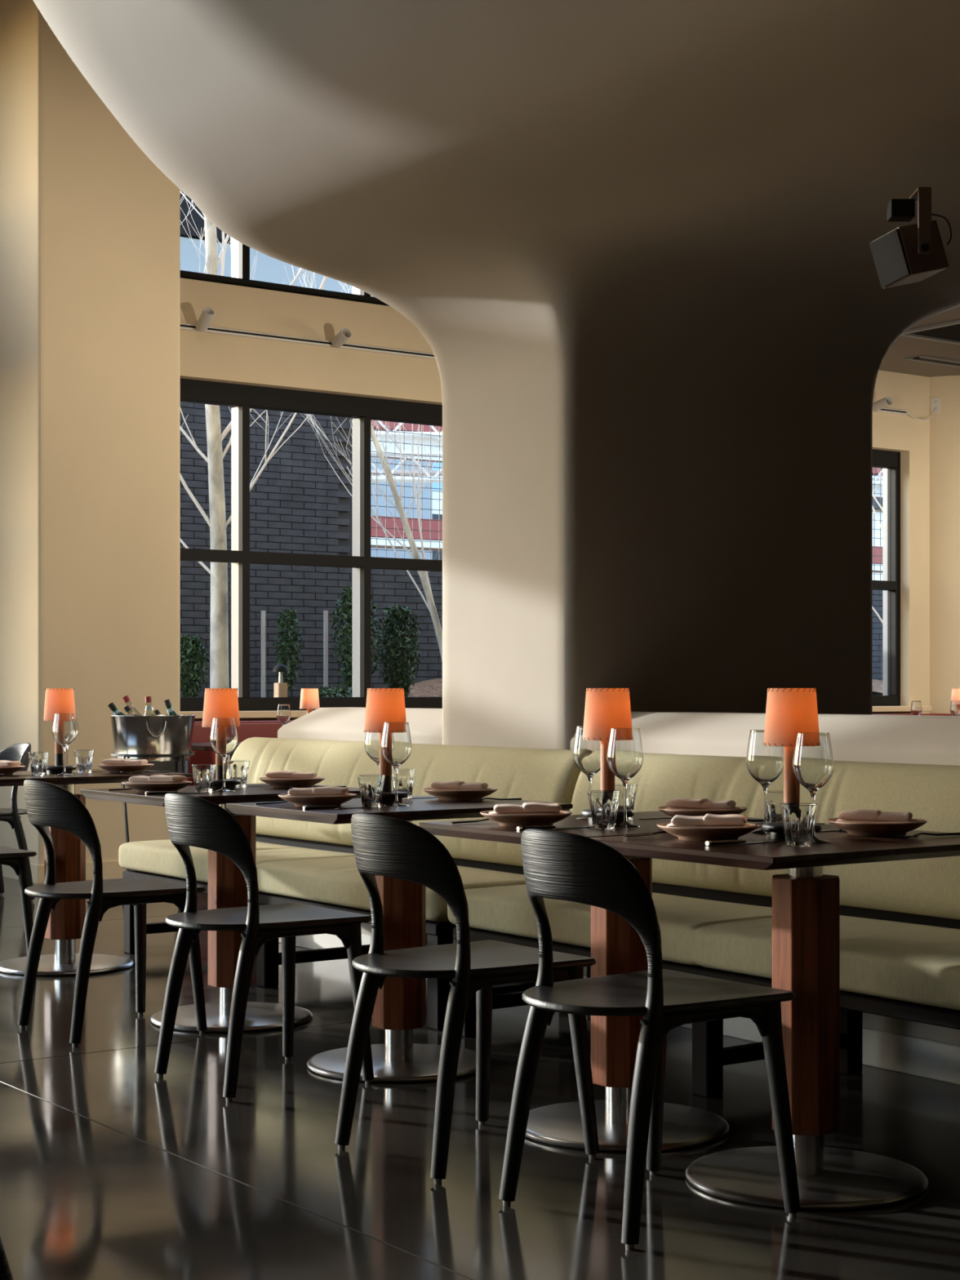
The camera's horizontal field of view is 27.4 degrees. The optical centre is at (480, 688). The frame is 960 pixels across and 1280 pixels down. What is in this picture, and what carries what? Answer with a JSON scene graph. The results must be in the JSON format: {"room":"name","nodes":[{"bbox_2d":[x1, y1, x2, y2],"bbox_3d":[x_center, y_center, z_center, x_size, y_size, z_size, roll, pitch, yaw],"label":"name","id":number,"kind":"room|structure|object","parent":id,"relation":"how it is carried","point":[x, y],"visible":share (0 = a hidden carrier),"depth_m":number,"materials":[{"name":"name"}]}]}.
{"room":"restaurant dining room","nodes":[
{"label":"restaurant dining room","id":0,"kind":"room"},
{"bbox_2d":[0,0,180,864],"bbox_3d":[-2.473,-1.720,11.714,0.880,5.600,1.300,0,0,-36],"label":"wall","id":1,"kind":"structure","parent":0,"point":[90,225],"depth_m":11.17,"materials":[{"name":"paint"}]},
{"bbox_2d":[1,860,126,883],"bbox_3d":[-2.469,1.030,11.708,0.910,0.100,1.315,0,0,-36],"label":"baseboard","id":2,"kind":"structure","parent":1,"relation":"attached to","point":[111,869],"depth_m":11.15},
{"bbox_2d":[0,876,959,1279],"bbox_3d":[1.664,1.160,5.389,21.400,0.160,17.200,0,0,-36],"label":"floor","id":3,"kind":"structure","parent":0,"point":[111,1168],"depth_m":4.47,"materials":[{"name":"grey"}]},
{"bbox_2d":[0,1236,13,1279],"bbox_3d":[-0.391,0.680,1.754,0.507,0.800,0.463,0,0,-36],"label":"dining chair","id":4,"kind":"object","parent":3,"relation":"on","point":[5,1271],"visible":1,"depth_m":1.53,"materials":[{"name":"black wood"}]},
{"bbox_2d":[0,742,35,902],"bbox_3d":[-2.542,0.680,10.025,0.507,0.800,0.463,0,0,-36],"label":"dining chair","id":5,"kind":"object","parent":3,"relation":"on","point":[16,752],"visible":0.73,"depth_m":9.97,"materials":[{"name":"black wood"}]},
{"bbox_2d":[0,845,36,955],"bbox_3d":[-2.013,0.680,7.522,0.507,0.800,0.463,0,0,-36],"label":"dining chair","id":6,"kind":"object","parent":3,"relation":"on","point":[17,859],"visible":0.87,"depth_m":7.48,"materials":[{"name":"black wood"}]},
{"bbox_2d":[0,768,192,976],"bbox_3d":[-1.612,0.705,7.644,0.790,0.750,0.610,0,0,-36],"label":"dining table","id":7,"kind":"object","parent":3,"relation":"on","point":[65,923],"visible":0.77,"depth_m":7.58,"materials":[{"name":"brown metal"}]},
{"bbox_2d":[27,751,48,775],"bbox_3d":[-1.678,0.286,7.480,0.078,0.088,0.078,0,0,7],"label":"water tumbler","id":8,"kind":"object","parent":7,"relation":"on","point":[37,760],"visible":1,"depth_m":7.45,"materials":[{"name":"clear glass"}]},
{"bbox_2d":[43,688,76,773],"bbox_3d":[-1.631,0.164,7.637,0.130,0.331,0.130,0,0,-16],"label":"table lamp","id":9,"kind":"object","parent":7,"relation":"on","point":[57,700],"visible":0.77,"depth_m":7.59,"materials":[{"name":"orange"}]},
{"bbox_2d":[52,713,75,775],"bbox_3d":[-1.585,0.213,7.500,0.088,0.235,0.088,0,0,-40],"label":"wine glass","id":10,"kind":"object","parent":7,"relation":"on","point":[64,731],"visible":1,"depth_m":7.47,"materials":[{"name":"glass"}]},
{"bbox_2d":[74,750,94,773],"bbox_3d":[-1.557,0.286,7.740,0.078,0.088,0.078,0,0,-10],"label":"water tumbler","id":11,"kind":"object","parent":7,"relation":"on","point":[84,758],"visible":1,"depth_m":7.71,"materials":[{"name":"clear glass"}]},
{"bbox_2d":[97,763,154,773],"bbox_3d":[-1.393,0.314,7.734,0.223,0.032,0.223,0,0,-11],"label":"dinner plate","id":12,"kind":"object","parent":7,"relation":"on","point":[132,768],"visible":0.86,"depth_m":7.66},
{"bbox_2d":[101,758,150,765],"bbox_3d":[-1.393,0.291,7.734,0.180,0.031,0.101,0,0,6],"label":"napkin","id":13,"kind":"object","parent":12,"relation":"on","point":[113,762],"visible":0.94,"depth_m":7.69,"materials":[{"name":"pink fabric"}]},
{"bbox_2d":[17,779,207,1047],"bbox_3d":[-1.183,0.680,6.198,0.507,0.800,0.463,0,0,-36],"label":"dining chair","id":14,"kind":"object","parent":3,"relation":"on","point":[47,804],"visible":0.97,"depth_m":6.08,"materials":[{"name":"black wood"}]},
{"bbox_2d":[111,752,194,910],"bbox_3d":[-1.622,0.700,9.750,0.408,0.762,0.408,0,0,-36],"label":"stand","id":15,"kind":"object","parent":3,"relation":"on","point":[183,755],"visible":0.27,"depth_m":9.60,"materials":[{"name":"black metal"}]},
{"bbox_2d":[109,714,195,773],"bbox_3d":[-1.622,0.276,9.750,0.424,0.289,0.437,0,0,-36],"label":"ice bucket","id":16,"kind":"object","parent":15,"relation":"on","point":[146,734],"visible":0.69,"depth_m":9.58,"materials":[{"name":"silver metal"}]},
{"bbox_2d":[191,742,241,773],"bbox_3d":[-1.506,0.705,11.757,0.660,0.750,0.660,0,0,-36],"label":"table","id":17,"kind":"object","parent":3,"relation":"on","point":[195,746],"visible":0.02,"depth_m":11.42,"materials":[{"name":"brown wood"}]},
{"bbox_2d":[80,783,360,1032],"bbox_3d":[-0.810,0.705,6.429,0.790,0.750,0.610,0,0,-36],"label":"dining table","id":18,"kind":"object","parent":3,"relation":"on","point":[227,884],"visible":0.61,"depth_m":6.36,"materials":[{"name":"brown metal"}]},
{"bbox_2d":[121,780,191,793],"bbox_3d":[-1.030,0.314,6.271,0.223,0.032,0.223,0,0,-20],"label":"dinner plate","id":19,"kind":"object","parent":18,"relation":"on","point":[140,788],"visible":0.75,"depth_m":6.19,"materials":[{"name":"ceramic"}]},
{"bbox_2d":[126,774,188,783],"bbox_3d":[-1.030,0.291,6.271,0.180,0.031,0.101,0,0,17],"label":"napkin","id":20,"kind":"object","parent":19,"relation":"on","point":[156,779],"visible":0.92,"depth_m":6.23,"materials":[{"name":"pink fabric"}]},
{"bbox_2d":[191,764,216,792],"bbox_3d":[-0.880,0.286,6.268,0.078,0.088,0.078,0,0,41],"label":"water tumbler","id":21,"kind":"object","parent":18,"relation":"on","point":[203,774],"visible":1,"depth_m":6.24,"materials":[{"name":"clear glass"}]},
{"bbox_2d":[201,688,240,790],"bbox_3d":[-0.850,0.164,6.462,0.130,0.331,0.130,0,0,24],"label":"table lamp","id":22,"kind":"object","parent":18,"relation":"on","point":[219,703],"visible":0.77,"depth_m":6.42,"materials":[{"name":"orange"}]},
{"bbox_2d":[209,718,237,791],"bbox_3d":[-0.826,0.213,6.340,0.088,0.235,0.088,0,0,-40],"label":"wine glass","id":23,"kind":"object","parent":18,"relation":"on","point":[224,736],"visible":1,"depth_m":6.31,"materials":[{"name":"glass"}]},
{"bbox_2d":[226,760,249,787],"bbox_3d":[-0.811,0.286,6.601,0.078,0.088,0.078,0,0,24],"label":"water tumbler","id":24,"kind":"object","parent":18,"relation":"on","point":[237,769],"visible":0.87,"depth_m":6.57,"materials":[{"name":"clear glass"}]},
{"bbox_2d":[258,776,325,788],"bbox_3d":[-0.627,0.314,6.567,0.223,0.032,0.223,0,0,13],"label":"dinner plate","id":25,"kind":"object","parent":18,"relation":"on","point":[275,783],"visible":0.86,"depth_m":6.49,"materials":[{"name":"ceramic"}]},
{"bbox_2d":[265,770,320,779],"bbox_3d":[-0.627,0.291,6.567,0.180,0.031,0.101,0,0,4],"label":"napkin","id":26,"kind":"object","parent":25,"relation":"on","point":[281,775],"visible":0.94,"depth_m":6.52,"materials":[{"name":"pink fabric"}]},
{"bbox_2d":[154,792,373,1102],"bbox_3d":[-0.619,0.680,5.415,0.507,0.800,0.463,0,0,-36],"label":"dining chair","id":27,"kind":"object","parent":3,"relation":"on","point":[191,820],"visible":0.96,"depth_m":5.30,"materials":[{"name":"black wood"}]},
{"bbox_2d":[118,737,583,1031],"bbox_3d":[-0.533,0.643,7.316,0.694,0.874,2.327,0,0,-36],"label":"bench","id":28,"kind":"object","parent":3,"relation":"on","point":[313,864],"visible":0.53,"depth_m":7.07,"materials":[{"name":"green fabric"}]},
{"bbox_2d":[118,839,525,921],"bbox_3d":[-0.599,0.680,7.268,0.530,0.122,2.327,0,0,-36],"label":"seat cushion","id":29,"kind":"object","parent":28,"relation":"on","point":[311,872],"depth_m":7.00,"materials":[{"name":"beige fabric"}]},
{"bbox_2d":[226,795,573,1083],"bbox_3d":[-0.233,0.705,5.644,0.790,0.750,0.610,0,0,-36],"label":"dining table","id":30,"kind":"object","parent":3,"relation":"on","point":[399,1007],"visible":0.67,"depth_m":5.57,"materials":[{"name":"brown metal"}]},
{"bbox_2d":[278,792,357,807],"bbox_3d":[-0.456,0.314,5.526,0.223,0.032,0.223,0,0,5],"label":"dinner plate","id":31,"kind":"object","parent":30,"relation":"on","point":[300,802],"visible":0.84,"depth_m":5.45,"materials":[{"name":"ceramic"}]},
{"bbox_2d":[284,786,351,796],"bbox_3d":[-0.456,0.291,5.526,0.180,0.031,0.101,0,0,3],"label":"napkin","id":32,"kind":"object","parent":31,"relation":"on","point":[328,791],"visible":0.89,"depth_m":5.48,"materials":[{"name":"beige fabric"}]},
{"bbox_2d":[357,774,385,807],"bbox_3d":[-0.304,0.286,5.500,0.078,0.088,0.078,0,0,-15],"label":"water tumbler","id":33,"kind":"object","parent":30,"relation":"on","point":[371,786],"visible":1,"depth_m":5.47,"materials":[{"name":"clear glass"}]},
{"bbox_2d":[364,732,379,774],"bbox_3d":[-0.296,0.213,5.801,0.088,0.235,0.088,0,0,-2],"label":"wine glass","id":34,"kind":"object","parent":30,"relation":"on","point":[372,739],"visible":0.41,"depth_m":5.77,"materials":[{"name":"glass"}]},
{"bbox_2d":[364,688,408,804],"bbox_3d":[-0.273,0.164,5.682,0.130,0.331,0.130,0,0,-26],"label":"table lamp","id":35,"kind":"object","parent":30,"relation":"on","point":[383,705],"visible":0.72,"depth_m":5.64,"materials":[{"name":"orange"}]},
{"bbox_2d":[380,722,412,806],"bbox_3d":[-0.236,0.213,5.555,0.088,0.235,0.088,0,0,-32],"label":"wine glass","id":36,"kind":"object","parent":30,"relation":"on","point":[396,747],"visible":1,"depth_m":5.52,"materials":[{"name":"glass"}]},
{"bbox_2d":[391,768,415,799],"bbox_3d":[-0.231,0.286,5.905,0.078,0.088,0.078,0,0,-32],"label":"water tumbler","id":37,"kind":"object","parent":30,"relation":"on","point":[406,777],"visible":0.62,"depth_m":5.88,"materials":[{"name":"clear glass"}]},
{"bbox_2d":[422,787,497,800],"bbox_3d":[-0.059,0.314,5.844,0.223,0.032,0.223,0,0,38],"label":"dinner plate","id":38,"kind":"object","parent":30,"relation":"on","point":[444,795],"visible":0.85,"depth_m":5.77,"materials":[{"name":"ceramic"}]},
{"bbox_2d":[429,780,491,791],"bbox_3d":[-0.059,0.291,5.844,0.180,0.032,0.101,0,0,8],"label":"napkin","id":39,"kind":"object","parent":38,"relation":"on","point":[455,785],"visible":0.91,"depth_m":5.80,"materials":[{"name":"beige fabric"}]},
{"bbox_2d":[334,813,599,1184],"bbox_3d":[-0.055,0.680,4.564,0.507,0.800,0.463,0,0,-36],"label":"dining chair","id":40,"kind":"object","parent":3,"relation":"on","point":[384,846],"visible":0.92,"depth_m":4.45,"materials":[{"name":"black wood"}]},
{"bbox_2d":[185,713,952,805],"bbox_3d":[0.971,0.646,14.349,7.650,0.868,0.650,0,0,-36],"label":"booth","id":41,"kind":"object","parent":3,"relation":"on","point":[248,729],"visible":0.03,"depth_m":12.67,"materials":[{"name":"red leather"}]},
{"bbox_2d":[419,810,825,1151],"bbox_3d":[0.348,0.705,4.838,0.790,0.750,0.610,0,0,-36],"label":"dining table","id":42,"kind":"object","parent":3,"relation":"on","point":[616,947],"visible":0.55,"depth_m":4.77,"materials":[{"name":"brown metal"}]},
{"bbox_2d":[480,809,572,826],"bbox_3d":[0.111,0.314,4.739,0.223,0.032,0.223,0,0,30],"label":"dinner plate","id":43,"kind":"object","parent":42,"relation":"on","point":[504,820],"visible":0.79,"depth_m":4.66,"materials":[{"name":"ceramic"}]},
{"bbox_2d":[488,802,563,814],"bbox_3d":[0.111,0.291,4.739,0.180,0.032,0.101,0,0,0],"label":"napkin","id":44,"kind":"object","parent":43,"relation":"on","point":[526,808],"visible":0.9,"depth_m":4.69,"materials":[{"name":"beige fabric"}]},
{"bbox_2d":[573,725,600,819],"bbox_3d":[0.279,0.213,4.980,0.088,0.235,0.088,0,0,-32],"label":"wine glass","id":45,"kind":"object","parent":42,"relation":"on","point":[586,753],"visible":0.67,"depth_m":4.95,"materials":[{"name":"glass"}]},
{"bbox_2d":[587,790,620,829],"bbox_3d":[0.292,0.286,4.635,0.078,0.088,0.078,0,0,20],"label":"water tumbler","id":46,"kind":"object","parent":42,"relation":"on","point":[604,804],"visible":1,"depth_m":4.61,"materials":[{"name":"clear glass"}]},
{"bbox_2d":[581,688,634,823],"bbox_3d":[0.314,0.164,4.842,0.130,0.331,0.130,0,0,14],"label":"table lamp","id":47,"kind":"object","parent":42,"relation":"on","point":[605,708],"visible":0.62,"depth_m":4.80,"materials":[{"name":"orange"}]},
{"bbox_2d":[606,728,643,827],"bbox_3d":[0.347,0.213,4.712,0.088,0.235,0.088,0,0,-40],"label":"wine glass","id":48,"kind":"object","parent":42,"relation":"on","point":[624,756],"visible":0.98,"depth_m":4.68,"materials":[{"name":"glass"}]},
{"bbox_2d":[614,783,637,820],"bbox_3d":[0.358,0.286,4.957,0.078,0.088,0.078,0,0,3],"label":"water tumbler","id":49,"kind":"object","parent":42,"relation":"on","point":[631,792],"visible":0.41,"depth_m":4.93,"materials":[{"name":"clear glass"}]},
{"bbox_2d":[657,805,746,817],"bbox_3d":[0.555,0.314,4.910,0.223,0.032,0.223,0,0,-28],"label":"dinner plate","id":50,"kind":"object","parent":42,"relation":"on","point":[672,813],"visible":0.3,"depth_m":4.82,"materials":[{"name":"ceramic"}]},
{"bbox_2d":[664,798,741,810],"bbox_3d":[0.555,0.291,4.910,0.180,0.031,0.101,0,0,16],"label":"napkin","id":51,"kind":"object","parent":50,"relation":"on","point":[686,804],"visible":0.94,"depth_m":4.87,"materials":[{"name":"beige fabric"}]},
{"bbox_2d":[498,828,800,1250],"bbox_3d":[0.325,0.680,4.061,0.507,0.800,0.463,0,0,-36],"label":"dining chair","id":52,"kind":"object","parent":3,"relation":"on","point":[557,864],"visible":1,"depth_m":3.95,"materials":[{"name":"black wood"}]},
{"bbox_2d":[447,752,959,1097],"bbox_3d":[0.844,0.643,5.405,0.694,0.874,2.327,0,0,-36],"label":"bench","id":53,"kind":"object","parent":3,"relation":"on","point":[900,920],"visible":0.62,"depth_m":5.30,"materials":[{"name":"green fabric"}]},
{"bbox_2d":[447,884,959,1010],"bbox_3d":[0.777,0.681,5.357,0.530,0.121,2.327,0,0,-36],"label":"seat cushion","id":54,"kind":"object","parent":53,"relation":"on","point":[890,960],"depth_m":5.18,"materials":[{"name":"beige fabric"}]},
{"bbox_2d":[590,823,959,1210],"bbox_3d":[0.716,0.705,4.327,0.790,0.750,0.610,0,0,-36],"label":"dining table","id":55,"kind":"object","parent":3,"relation":"on","point":[806,900],"visible":0.94,"depth_m":4.25,"materials":[{"name":"brown wood"}]},
{"bbox_2d":[657,822,759,841],"bbox_3d":[0.499,0.314,4.303,0.223,0.032,0.223,0,0,-36],"label":"dinner plate","id":56,"kind":"object","parent":55,"relation":"on","point":[693,834],"visible":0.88,"depth_m":4.23,"materials":[{"name":"ceramic"}]},
{"bbox_2d":[666,813,750,828],"bbox_3d":[0.499,0.291,4.303,0.180,0.031,0.101,0,0,9],"label":"napkin","id":57,"kind":"object","parent":56,"relation":"on","point":[708,820],"visible":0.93,"depth_m":4.26,"materials":[{"name":"beige fabric"}]},
{"bbox_2d":[705,840,782,845],"bbox_3d":[0.564,0.324,4.184,0.217,0.011,0.019,0,0,-36],"label":"knife","id":58,"kind":"object","parent":55,"relation":"on","point":[724,842],"visible":1,"depth_m":4.16,"materials":[{"name":"grey"}]},
{"bbox_2d":[746,729,783,834],"bbox_3d":[0.653,0.213,4.500,0.088,0.235,0.088,0,0,-40],"label":"wine glass","id":59,"kind":"object","parent":55,"relation":"on","point":[765,764],"visible":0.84,"depth_m":4.47,"materials":[{"name":"glass"}]},
{"bbox_2d":[763,791,783,822],"bbox_3d":[0.704,0.286,4.620,0.078,0.088,0.078,0,0,37],"label":"water tumbler","id":60,"kind":"object","parent":55,"relation":"on","point":[774,798],"visible":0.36,"depth_m":4.59,"materials":[{"name":"clear glass"}]},
{"bbox_2d":[761,688,821,839],"bbox_3d":[0.689,0.164,4.348,0.130,0.331,0.130,0,0,-36],"label":"table lamp","id":61,"kind":"object","parent":55,"relation":"on","point":[789,712],"visible":0.67,"depth_m":4.31,"materials":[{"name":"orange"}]},
{"bbox_2d":[780,803,817,846],"bbox_3d":[0.669,0.286,4.127,0.078,0.088,0.078,0,0,-36],"label":"water tumbler","id":62,"kind":"object","parent":55,"relation":"on","point":[798,819],"visible":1,"depth_m":4.10,"materials":[{"name":"clear glass"}]},
{"bbox_2d":[792,732,834,843],"bbox_3d":[0.717,0.213,4.233,0.088,0.235,0.088,0,0,-40],"label":"wine glass","id":63,"kind":"object","parent":55,"relation":"on","point":[813,766],"visible":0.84,"depth_m":4.20,"materials":[{"name":"glass"}]},
{"bbox_2d":[826,817,927,836],"bbox_3d":[0.898,0.314,4.451,0.223,0.032,0.223,0,0,-3],"label":"dinner plate","id":64,"kind":"object","parent":55,"relation":"on","point":[868,829],"visible":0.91,"depth_m":4.38,"materials":[{"name":"ceramic"}]},
{"bbox_2d":[835,809,918,823],"bbox_3d":[0.898,0.291,4.451,0.180,0.031,0.101,0,0,14],"label":"napkin","id":65,"kind":"object","parent":64,"relation":"on","point":[872,816],"visible":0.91,"depth_m":4.41,"materials":[{"name":"beige fabric"}]},
{"bbox_3d":[-0.930,0.705,12.172,0.660,0.750,0.660,0,0,-36],"label":"table","id":66,"kind":"object","parent":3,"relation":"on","visible":0},
{"bbox_2d":[276,704,290,725],"bbox_3d":[-1.199,0.213,12.015,0.088,0.235,0.088,0,0,20],"label":"wine glass","id":67,"kind":"object","parent":66,"relation":"on","point":[283,711],"visible":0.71,"depth_m":11.98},
{"bbox_2d":[299,688,319,713],"bbox_3d":[-1.055,0.164,12.181,0.130,0.331,0.130,0,0,34],"label":"table lamp","id":68,"kind":"object","parent":66,"relation":"on","point":[309,698],"visible":0.59,"depth_m":12.13,"materials":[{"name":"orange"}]},
{"bbox_2d":[32,0,959,943],"bbox_3d":[2.582,-1.659,3.994,3.449,5.477,13.010,0,0,-36],"label":"column","id":69,"kind":"structure","parent":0,"point":[628,242],"depth_m":6.78,"materials":[{"name":"paint"}]},
{"bbox_2d":[869,186,951,288],"bbox_3d":[1.162,-1.205,5.281,0.161,0.241,0.187,0,0,-23],"label":"spotlight","id":70,"kind":"object","parent":69,"relation":"attached to","point":[915,252],"visible":1,"depth_m":5.24,"materials":[{"name":"brown"}]},
{"bbox_2d":[869,228,910,288],"bbox_3d":[1.098,-1.153,5.272,0.037,0.135,0.138,0,0,-23],"label":"grille","id":71,"kind":"object","parent":70,"relation":"attached to","point":[891,252],"depth_m":5.26,"materials":[{"name":"black"}]},
{"bbox_2d":[180,277,929,721],"bbox_3d":[-3.217,-1.720,12.164,21.400,5.600,0.300,0,0,-36],"label":"wall","id":72,"kind":"structure","parent":0,"point":[204,356],"depth_m":13.74,"materials":[{"name":"paint"}]},
{"bbox_2d":[180,237,389,306],"bbox_3d":[-1.570,-3.280,13.385,3.100,1.180,0.164,0,0,-36],"label":"window","id":73,"kind":"structure","parent":72,"relation":"in","point":[240,252],"depth_m":13.35,"materials":[{"name":"black"}]},
{"bbox_2d":[180,323,435,359],"bbox_3d":[-0.808,-2.370,13.697,4.100,0.036,0.028,0,0,-36],"label":"track","id":74,"kind":"object","parent":72,"relation":"attached to","point":[183,326],"visible":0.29,"depth_m":13.41,"materials":[{"name":"metal"}]},
{"bbox_2d":[195,306,214,332],"bbox_3d":[-1.798,-2.412,12.864,0.078,0.154,0.167,0,0,-36],"label":"spotlight","id":75,"kind":"object","parent":74,"relation":"attached to","point":[207,313],"visible":1,"depth_m":12.84,"materials":[{"name":"grey"}]},
{"bbox_2d":[331,328,351,348],"bbox_3d":[-0.951,-2.398,13.468,0.078,0.124,0.176,0,0,-36],"label":"spotlight","id":76,"kind":"object","parent":74,"relation":"attached to","point":[344,334],"visible":1,"depth_m":13.43,"materials":[{"name":"grey"}]},
{"bbox_2d":[180,377,900,711],"bbox_3d":[0.386,-0.950,14.793,7.920,2.200,0.165,0,0,-36],"label":"window","id":77,"kind":"structure","parent":72,"relation":"in","point":[243,397],"depth_m":13.83,"materials":[{"name":"black"}]},
{"bbox_2d":[180,706,931,718],"bbox_3d":[0.697,0.172,14.687,7.700,0.045,0.180,0,0,-36],"label":"trim","id":78,"kind":"structure","parent":72,"relation":"attached to","point":[242,714],"depth_m":13.10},
{"bbox_2d":[929,375,959,713],"bbox_3d":[4.682,-0.815,17.367,1.550,3.790,0.510,0,0,-36],"label":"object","id":79,"kind":"structure","parent":72,"relation":"attached to","point":[944,425],"depth_m":17.06,"materials":[{"name":"paint"}]},
{"bbox_2d":[277,706,959,1044],"bbox_3d":[2.859,0.580,3.495,0.305,1.000,12.330,0,0,-36],"label":"wall","id":80,"kind":"structure","parent":0,"point":[871,738],"depth_m":6.13,"materials":[{"name":"paint"}]},
{"bbox_2d":[278,933,959,1084],"bbox_3d":[2.726,1.028,3.406,0.016,0.105,12.340,0,0,-36],"label":"baseboard","id":81,"kind":"structure","parent":80,"relation":"attached to","point":[910,1055],"depth_m":5.56,"materials":[{"name":"beige paint"}]},
{"bbox_2d":[879,306,959,377],"bbox_3d":[6.620,-3.515,8.774,9.200,1.610,16.700,0,0,-36],"label":"ceiling","id":82,"kind":"structure","parent":0,"point":[894,361],"depth_m":15.89,"materials":[{"name":"brown paint"}]},
{"bbox_2d":[900,320,959,345],"bbox_3d":[4.552,-2.700,15.110,2.450,0.019,1.400,0,0,-36],"label":"ceiling vent","id":83,"kind":"object","parent":82,"relation":"in","point":[948,332],"visible":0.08,"depth_m":14.96,"materials":[{"name":"black"}]},
{"bbox_2d":[909,324,959,341],"bbox_3d":[4.552,-2.708,15.110,2.350,0.003,1.300,0,0,-36],"label":"grille","id":84,"kind":"object","parent":83,"relation":"attached to","point":[950,332],"depth_m":14.99,"materials":[{"name":"black"}]},
{"bbox_2d":[905,355,959,367],"bbox_3d":[4.473,-2.701,16.717,2.300,0.015,0.180,0,0,-36],"label":"ceiling vent","id":85,"kind":"object","parent":82,"relation":"in","point":[923,358],"visible":1,"depth_m":16.17,"materials":[{"name":"black"}]},
{"label":"outside","id":86,"kind":"structure","parent":0,"visible":0},
{"bbox_3d":[-12.899,0.920,35.015,100.000,0.920,48.100,0,0,-36],"label":"ground","id":87,"kind":"structure","parent":86,"visible":0},
{"bbox_2d":[180,191,327,688],"bbox_3d":[-1.734,-2.982,14.916,3.549,6.685,1.950,0,0,-2],"label":"bare tree","id":88,"kind":"object","parent":87,"relation":"on","point":[219,638],"visible":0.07,"depth_m":14.93,"materials":[{"name":"beige plant"}]},
{"bbox_2d":[261,610,265,697],"bbox_3d":[-1.861,-0.095,16.900,0.032,1.150,0.024,0,0,-36],"label":"stake","id":89,"kind":"object","parent":87,"relation":"on","point":[263,612],"visible":0.64,"depth_m":16.89,"materials":[{"name":"grey"}]},
{"bbox_2d":[272,663,288,697],"bbox_3d":[-1.378,0.145,13.600,0.110,0.630,0.110,0,0,-36],"label":"bollard lamp","id":90,"kind":"object","parent":87,"relation":"on","point":[280,687],"visible":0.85,"depth_m":13.57,"materials":[{"name":"brown wood"}]},
{"bbox_2d":[180,190,432,559],"bbox_3d":[-8.476,-7.220,40.851,18.000,8.600,3.800,0,0,-36],"label":"sky","id":91,"kind":"structure","parent":87,"relation":"on","point":[268,268],"depth_m":43.83,"materials":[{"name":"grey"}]},
{"bbox_2d":[297,685,352,697],"bbox_3d":[-1.067,0.080,15.397,0.639,0.207,0.646,0,0,19],"label":"evergreen shrub","id":92,"kind":"object","parent":87,"relation":"on","point":[338,691],"visible":0.24,"depth_m":15.25,"materials":[{"name":"green plant"}]},
{"bbox_2d":[323,610,328,687],"bbox_3d":[-1.325,-0.095,16.900,0.032,1.150,0.024,0,0,-36],"label":"stake","id":93,"kind":"object","parent":87,"relation":"on","point":[325,612],"visible":0.64,"depth_m":16.89,"materials":[{"name":"grey"}]},
{"bbox_2d":[328,585,382,687],"bbox_3d":[-1.037,-0.386,16.392,0.441,0.961,0.457,0,0,-36],"label":"evergreen shrub","id":94,"kind":"object","parent":87,"relation":"on","point":[346,615],"visible":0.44,"depth_m":16.34,"materials":[{"name":"green plant"}]},
{"bbox_2d":[297,268,442,662],"bbox_3d":[-0.899,-2.007,16.038,2.080,4.747,1.911,0,0,15],"label":"bare tree","id":95,"kind":"object","parent":87,"relation":"on","point":[424,575],"visible":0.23,"depth_m":16.14,"materials":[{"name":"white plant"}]},
{"bbox_2d":[375,604,424,697],"bbox_3d":[-0.691,-0.311,16.793,0.419,0.817,0.421,0,0,-36],"label":"evergreen shrub","id":96,"kind":"object","parent":87,"relation":"on","point":[397,649],"visible":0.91,"depth_m":16.74,"materials":[{"name":"green plant"}]},
{"bbox_2d":[432,438,442,559],"bbox_3d":[-9.789,-3.370,46.523,30.500,7.900,3.060,0,0,-36],"label":"building","id":97,"kind":"structure","parent":87,"relation":"on","point":[435,485],"depth_m":50.95,"materials":[{"name":"grey"}]},
{"bbox_2d":[180,401,882,697],"bbox_3d":[4.792,-1.195,22.856,25.505,3.950,0.311,0,0,-36],"label":"brick wall","id":98,"kind":"structure","parent":87,"relation":"on","point":[299,504],"depth_m":18.00,"materials":[{"name":"black"}]},
{"bbox_2d":[370,420,882,580],"bbox_3d":[4.279,-2.065,22.844,13.648,2.850,0.090,0,0,-36],"label":"wire fence","id":99,"kind":"object","parent":98,"relation":"on","point":[394,453],"visible":0.02,"depth_m":19.29,"materials":[{"name":"grey"}]},
{"bbox_2d":[370,419,882,573],"bbox_3d":[3.626,-1.833,32.622,20.402,5.826,5.140,0,0,-32],"label":"building","id":100,"kind":"structure","parent":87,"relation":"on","point":[407,447],"depth_m":31.04,"materials":[{"name":"red"}]},
{"bbox_2d":[408,678,882,697],"bbox_3d":[2.563,0.117,20.395,20.000,0.581,1.000,0,0,-36],"label":"mulch bed","id":101,"kind":"object","parent":87,"relation":"on","point":[432,687],"visible":0.02,"depth_m":18.30,"materials":[{"name":"soil"}]},
{"bbox_2d":[180,633,209,697],"bbox_3d":[-2.383,-0.180,16.198,0.316,0.548,0.305,0,0,-7],"label":"evergreen shrub","id":102,"kind":"object","parent":101,"relation":"on","point":[190,683],"visible":0.93,"depth_m":16.15,"materials":[{"name":"green plant"}]},
{"bbox_2d":[271,608,304,690],"bbox_3d":[-1.680,-0.339,17.196,0.288,0.731,0.281,0,0,-36],"label":"evergreen shrub","id":103,"kind":"object","parent":101,"relation":"on","point":[291,665],"visible":0.94,"depth_m":17.17,"materials":[{"name":"green plant"}]},
{"bbox_2d":[872,497,882,580],"bbox_3d":[14.015,-4.570,63.522,27.000,10.700,3.300,0,0,-36],"label":"building","id":104,"kind":"structure","parent":87,"relation":"on","point":[876,533],"depth_m":60.55,"materials":[{"name":"silver metal"}]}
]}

